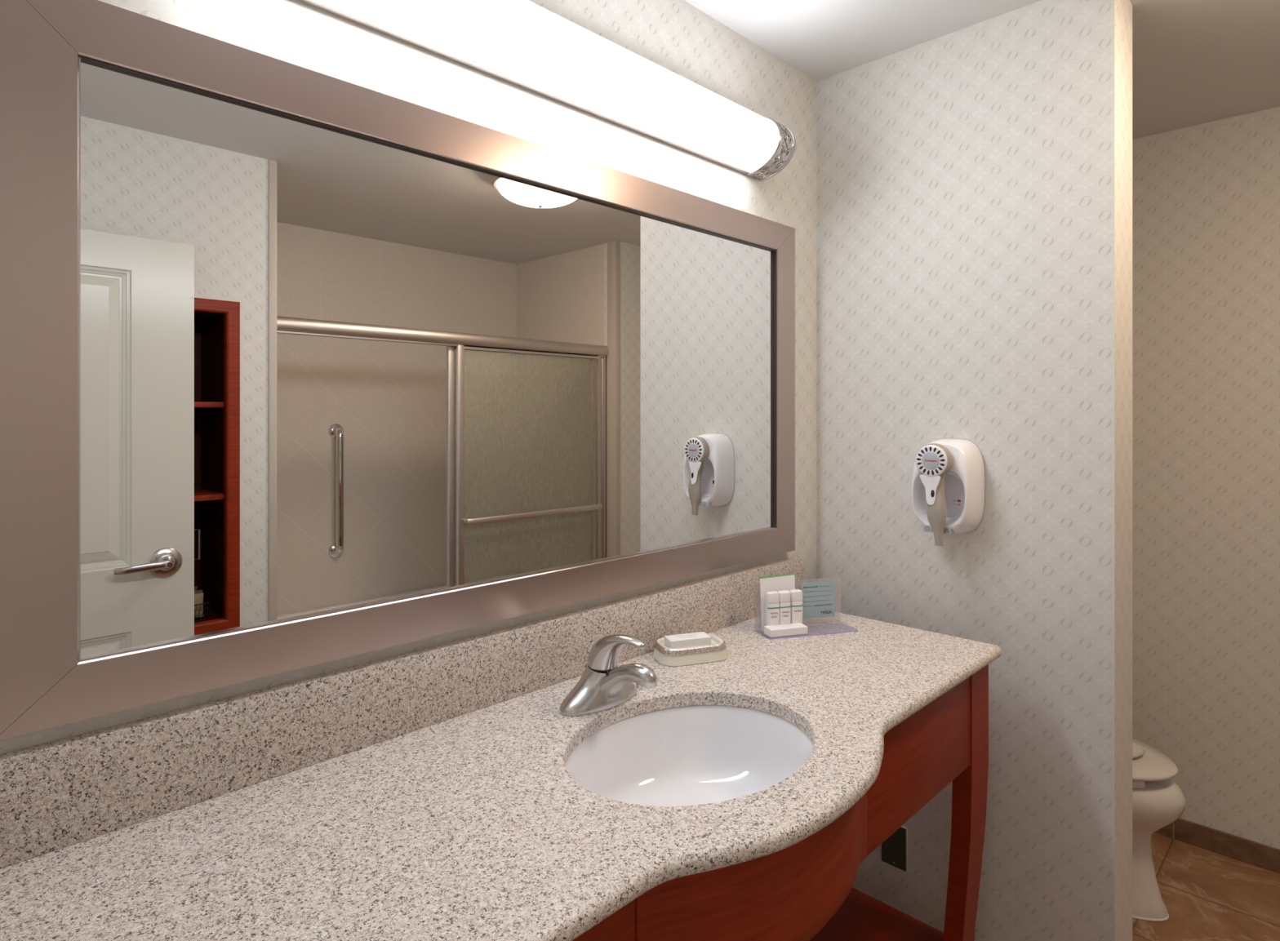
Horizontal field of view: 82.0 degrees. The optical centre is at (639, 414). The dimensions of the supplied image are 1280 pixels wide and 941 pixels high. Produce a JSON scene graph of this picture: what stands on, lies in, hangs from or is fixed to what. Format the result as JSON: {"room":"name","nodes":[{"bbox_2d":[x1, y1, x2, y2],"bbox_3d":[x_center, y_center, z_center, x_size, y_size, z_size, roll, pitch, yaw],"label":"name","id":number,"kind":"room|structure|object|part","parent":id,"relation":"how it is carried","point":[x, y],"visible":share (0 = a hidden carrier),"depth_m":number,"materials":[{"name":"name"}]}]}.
{"room":"hotel bathroom","nodes":[
{"label":"hotel bathroom","id":0,"kind":"room"},
{"bbox_2d":[0,0,817,754],"bbox_3d":[0.201,0.238,1.912,0.100,2.438,3.390,0,0,45],"label":"wall","id":1,"kind":"structure","parent":0,"point":[676,36],"depth_m":1.59,"materials":[{"name":"paper"}]},
{"bbox_2d":[0,0,795,740],"bbox_3d":[-0.166,-0.070,1.450,0.023,0.894,1.676,0,0,45],"label":"framed mirror","id":2,"kind":"object","parent":1,"relation":"attached to","point":[300,367],"visible":1,"depth_m":1.12,"materials":[{"name":"brown metal"}]},
{"bbox_3d":[-0.725,-0.070,0.882,0.023,0.893,0.082,0,0,45],"label":"frame rail","id":3,"kind":"part","parent":2,"relation":"part of","materials":[{"name":"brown metal"}]},
{"bbox_3d":[-0.166,0.341,1.450,0.023,0.072,1.676,0,0,45],"label":"frame rail","id":4,"kind":"part","parent":2,"relation":"part of","materials":[{"name":"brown metal"}]},
{"bbox_3d":[-0.166,-0.480,1.450,0.023,0.074,1.676,0,0,45],"label":"frame rail","id":5,"kind":"part","parent":2,"relation":"part of","materials":[{"name":"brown metal"}]},
{"bbox_3d":[0.392,-0.070,2.017,0.023,0.893,0.086,0,0,45],"label":"frame rail","id":6,"kind":"part","parent":2,"relation":"part of","materials":[{"name":"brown metal"}]},
{"bbox_2d":[0,555,803,868],"bbox_3d":[-0.165,0.463,1.451,0.024,0.125,1.752,0,0,45],"label":"backsplash","id":7,"kind":"structure","parent":1,"relation":"attached to","point":[58,794],"depth_m":1.10,"materials":[{"name":"beige stone"}]},
{"bbox_2d":[297,0,795,181],"bbox_3d":[-0.146,-0.698,1.419,0.114,0.150,1.464,0,0,45],"label":"vanity light","id":8,"kind":"object","parent":1,"relation":"attached to","point":[522,43],"visible":1,"depth_m":1.42,"materials":[{"name":"white plastic"}]},
{"bbox_2d":[817,0,1132,940],"bbox_3d":[0.851,0.238,1.965,0.752,2.438,0.177,0,0,45],"label":"wall","id":9,"kind":"structure","parent":0,"point":[975,182],"depth_m":1.80,"materials":[{"name":"paper"}]},
{"bbox_2d":[881,826,907,871],"bbox_3d":[0.689,1.165,1.994,0.073,0.117,0.008,0,0,45],"label":"wall plate","id":10,"kind":"object","parent":9,"relation":"attached to","point":[895,848],"visible":0.7,"depth_m":1.98,"materials":[{"name":"plastic"}]},
{"bbox_2d":[911,438,985,534],"bbox_3d":[0.772,0.181,1.851,0.153,0.241,0.096,0,0,45],"label":"holder","id":11,"kind":"object","parent":9,"relation":"attached to","point":[965,482],"visible":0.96,"depth_m":1.82,"materials":[{"name":"white plastic"}]},
{"bbox_2d":[915,443,952,546],"bbox_3d":[0.724,0.196,1.813,0.085,0.250,0.041,0,0,45],"label":"hair dryer","id":12,"kind":"object","parent":11,"relation":"attached to","point":[934,461],"visible":1,"depth_m":1.80,"materials":[{"name":"beige plastic"}]},
{"bbox_3d":[0.713,0.113,1.802,0.078,0.078,0.006,0,0,45],"label":"plate","id":13,"kind":"part","parent":12,"relation":"part of","materials":[{"name":"white plastic"}]},
{"bbox_2d":[930,489,934,497],"bbox_3d":[0.715,0.193,1.798,0.008,0.019,0.005,0,0,45],"label":"switch","id":14,"kind":"object","parent":12,"relation":"attached to","point":[932,491],"depth_m":1.80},
{"bbox_3d":[0.771,0.204,1.853,0.093,0.110,0.001,0,0,45],"label":"recess panel","id":15,"kind":"part","parent":11,"relation":"part of","materials":[{"name":"white plastic"}]},
{"bbox_2d":[684,0,1279,139],"bbox_3d":[1.245,-1.031,0.870,3.050,0.100,3.410,0,0,45],"label":"ceiling","id":16,"kind":"structure","parent":0,"point":[1195,62],"depth_m":1.91,"materials":[{"name":"white paint"}]},
{"bbox_2d":[1132,106,1279,849],"bbox_3d":[2.060,0.238,2.390,1.880,2.438,0.100,0,0,45],"label":"wall","id":17,"kind":"structure","parent":0,"point":[1206,197],"depth_m":2.47,"materials":[{"name":"paper"}]},
{"bbox_2d":[1154,817,1279,874],"bbox_3d":[2.025,1.421,2.346,1.868,0.073,0.012,0,0,45],"label":"baseboard","id":18,"kind":"structure","parent":17,"relation":"attached to","point":[1241,849],"depth_m":2.43,"materials":[{"name":"brown stone"}]},
{"bbox_2d":[1132,832,1279,940],"bbox_3d":[1.077,1.507,0.699,3.050,0.100,3.890,0,0,45],"label":"floor","id":19,"kind":"structure","parent":0,"point":[1207,895],"depth_m":2.21,"materials":[{"name":"tile"}]},
{"bbox_2d":[572,664,988,940],"bbox_3d":[0.046,1.004,1.230,0.576,0.906,1.737,0,0,45],"label":"vanity","id":20,"kind":"object","parent":19,"relation":"on","point":[803,891],"visible":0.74,"depth_m":1.32,"materials":[{"name":"brown wood"}]},
{"bbox_2d":[0,611,1001,940],"bbox_3d":[0.049,0.538,1.226,0.640,0.026,1.732,0,0,45],"label":"countertop","id":21,"kind":"structure","parent":20,"relation":"on","point":[475,825],"depth_m":0.94,"materials":[{"name":"beige stone"}]},
{"bbox_2d":[559,634,657,716],"bbox_3d":[-0.066,0.459,1.316,0.159,0.138,0.179,0,0,-15],"label":"faucet","id":22,"kind":"object","parent":21,"relation":"on","point":[602,686],"visible":1,"depth_m":1.30,"materials":[{"name":"silver metal"}]},
{"bbox_3d":[-0.040,0.425,1.314,0.133,0.070,0.055,0,0,45],"label":"lever handle","id":23,"kind":"part","parent":22,"relation":"part of","materials":[{"name":"silver metal"}]},
{"bbox_3d":[-0.028,0.480,1.302,0.150,0.095,0.060,0,0,45],"label":"spout","id":24,"kind":"part","parent":22,"relation":"part of","materials":[{"name":"silver metal"}]},
{"bbox_2d":[564,705,813,806],"bbox_3d":[0.085,0.625,1.191,0.392,0.146,0.485,0,0,45],"label":"undermount sink","id":25,"kind":"object","parent":21,"relation":"in","point":[696,754],"visible":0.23,"depth_m":1.34,"materials":[{"name":"white ceramic"}]},
{"bbox_2d":[652,633,728,666],"bbox_3d":[0.109,0.508,1.596,0.157,0.034,0.101,0,0,-19],"label":"soap dish","id":26,"kind":"object","parent":21,"relation":"on","point":[716,651],"visible":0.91,"depth_m":1.55,"materials":[{"name":"ceramic"}]},
{"bbox_2d":[664,631,711,648],"bbox_3d":[0.103,0.489,1.590,0.094,0.020,0.040,0,0,-20],"label":"soap box","id":27,"kind":"object","parent":26,"relation":"in","point":[694,639],"visible":1,"depth_m":1.58,"materials":[{"name":"white"}]},
{"bbox_2d":[769,580,857,639],"bbox_3d":[0.404,0.468,1.787,0.237,0.115,0.079,0,0,-17],"label":"acrylic stand","id":28,"kind":"object","parent":21,"relation":"on","point":[818,597],"visible":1,"depth_m":1.83,"materials":[{"name":"clear plastic"}]},
{"bbox_2d":[765,591,779,626],"bbox_3d":[0.318,0.474,1.766,0.031,0.096,0.021,0,0,-17],"label":"toiletry bottle","id":29,"kind":"object","parent":28,"relation":"on","point":[772,598],"visible":1,"depth_m":1.76,"materials":[{"name":"white plastic"}]},
{"bbox_2d":[759,573,795,631],"bbox_3d":[0.336,0.456,1.791,0.093,0.132,0.014,0,0,-17],"label":"folded card","id":30,"kind":"object","parent":28,"relation":"on","point":[781,582],"visible":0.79,"depth_m":1.79,"materials":[{"name":"white paper"}]},
{"bbox_2d":[777,590,791,624],"bbox_3d":[0.347,0.474,1.775,0.031,0.096,0.021,0,0,-17],"label":"toiletry bottle","id":31,"kind":"object","parent":28,"relation":"on","point":[784,595],"visible":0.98,"depth_m":1.76,"materials":[{"name":"white plastic"}]},
{"bbox_2d":[764,622,807,637],"bbox_3d":[0.347,0.512,1.752,0.098,0.019,0.036,0,0,-18],"label":"soap box","id":32,"kind":"object","parent":28,"relation":"on","point":[792,629],"visible":1,"depth_m":1.74,"materials":[{"name":"white"}]},
{"bbox_2d":[789,589,802,623],"bbox_3d":[0.379,0.474,1.786,0.031,0.096,0.021,0,0,-17],"label":"toiletry bottle","id":33,"kind":"object","parent":28,"relation":"on","point":[796,594],"visible":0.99,"depth_m":1.78,"materials":[{"name":"white plastic"}]},
{"bbox_2d":[809,888,943,940],"bbox_3d":[0.016,1.247,1.259,0.403,0.024,1.704,0,0,45],"label":"shelf","id":34,"kind":"object","parent":20,"relation":"attached to","point":[861,917],"depth_m":1.78,"materials":[{"name":"brown wood"}]},
{"bbox_3d":[0.746,1.004,1.685,0.066,0.906,0.105,0,0,45],"label":"leg","id":35,"kind":"part","parent":20,"relation":"part of","materials":[{"name":"brown wood"}]},
{"bbox_2d":[1132,738,1186,921],"bbox_3d":[1.280,1.079,2.372,0.777,0.755,0.470,0,0,45],"label":"toilet","id":36,"kind":"object","parent":19,"relation":"on","point":[1158,802],"visible":0.16,"depth_m":2.12,"materials":[{"name":"white ceramic"}]},
{"bbox_2d":[1132,742,1145,758],"bbox_3d":[1.367,1.001,2.189,0.250,0.025,0.120,0,0,-19],"label":"folded towel","id":37,"kind":"object","parent":36,"relation":"on","point":[1137,751],"visible":0.09,"depth_m":2.17,"materials":[{"name":"white fabric"}]},
{"bbox_3d":[1.345,1.052,2.309,0.434,0.030,0.368,0,0,45],"label":"seat","id":38,"kind":"part","parent":36,"relation":"part of","materials":[{"name":"white plastic"}]},
{"bbox_3d":[1.360,1.025,2.293,0.514,0.022,0.382,0,0,45],"label":"lid","id":39,"kind":"part","parent":36,"relation":"part of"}
]}

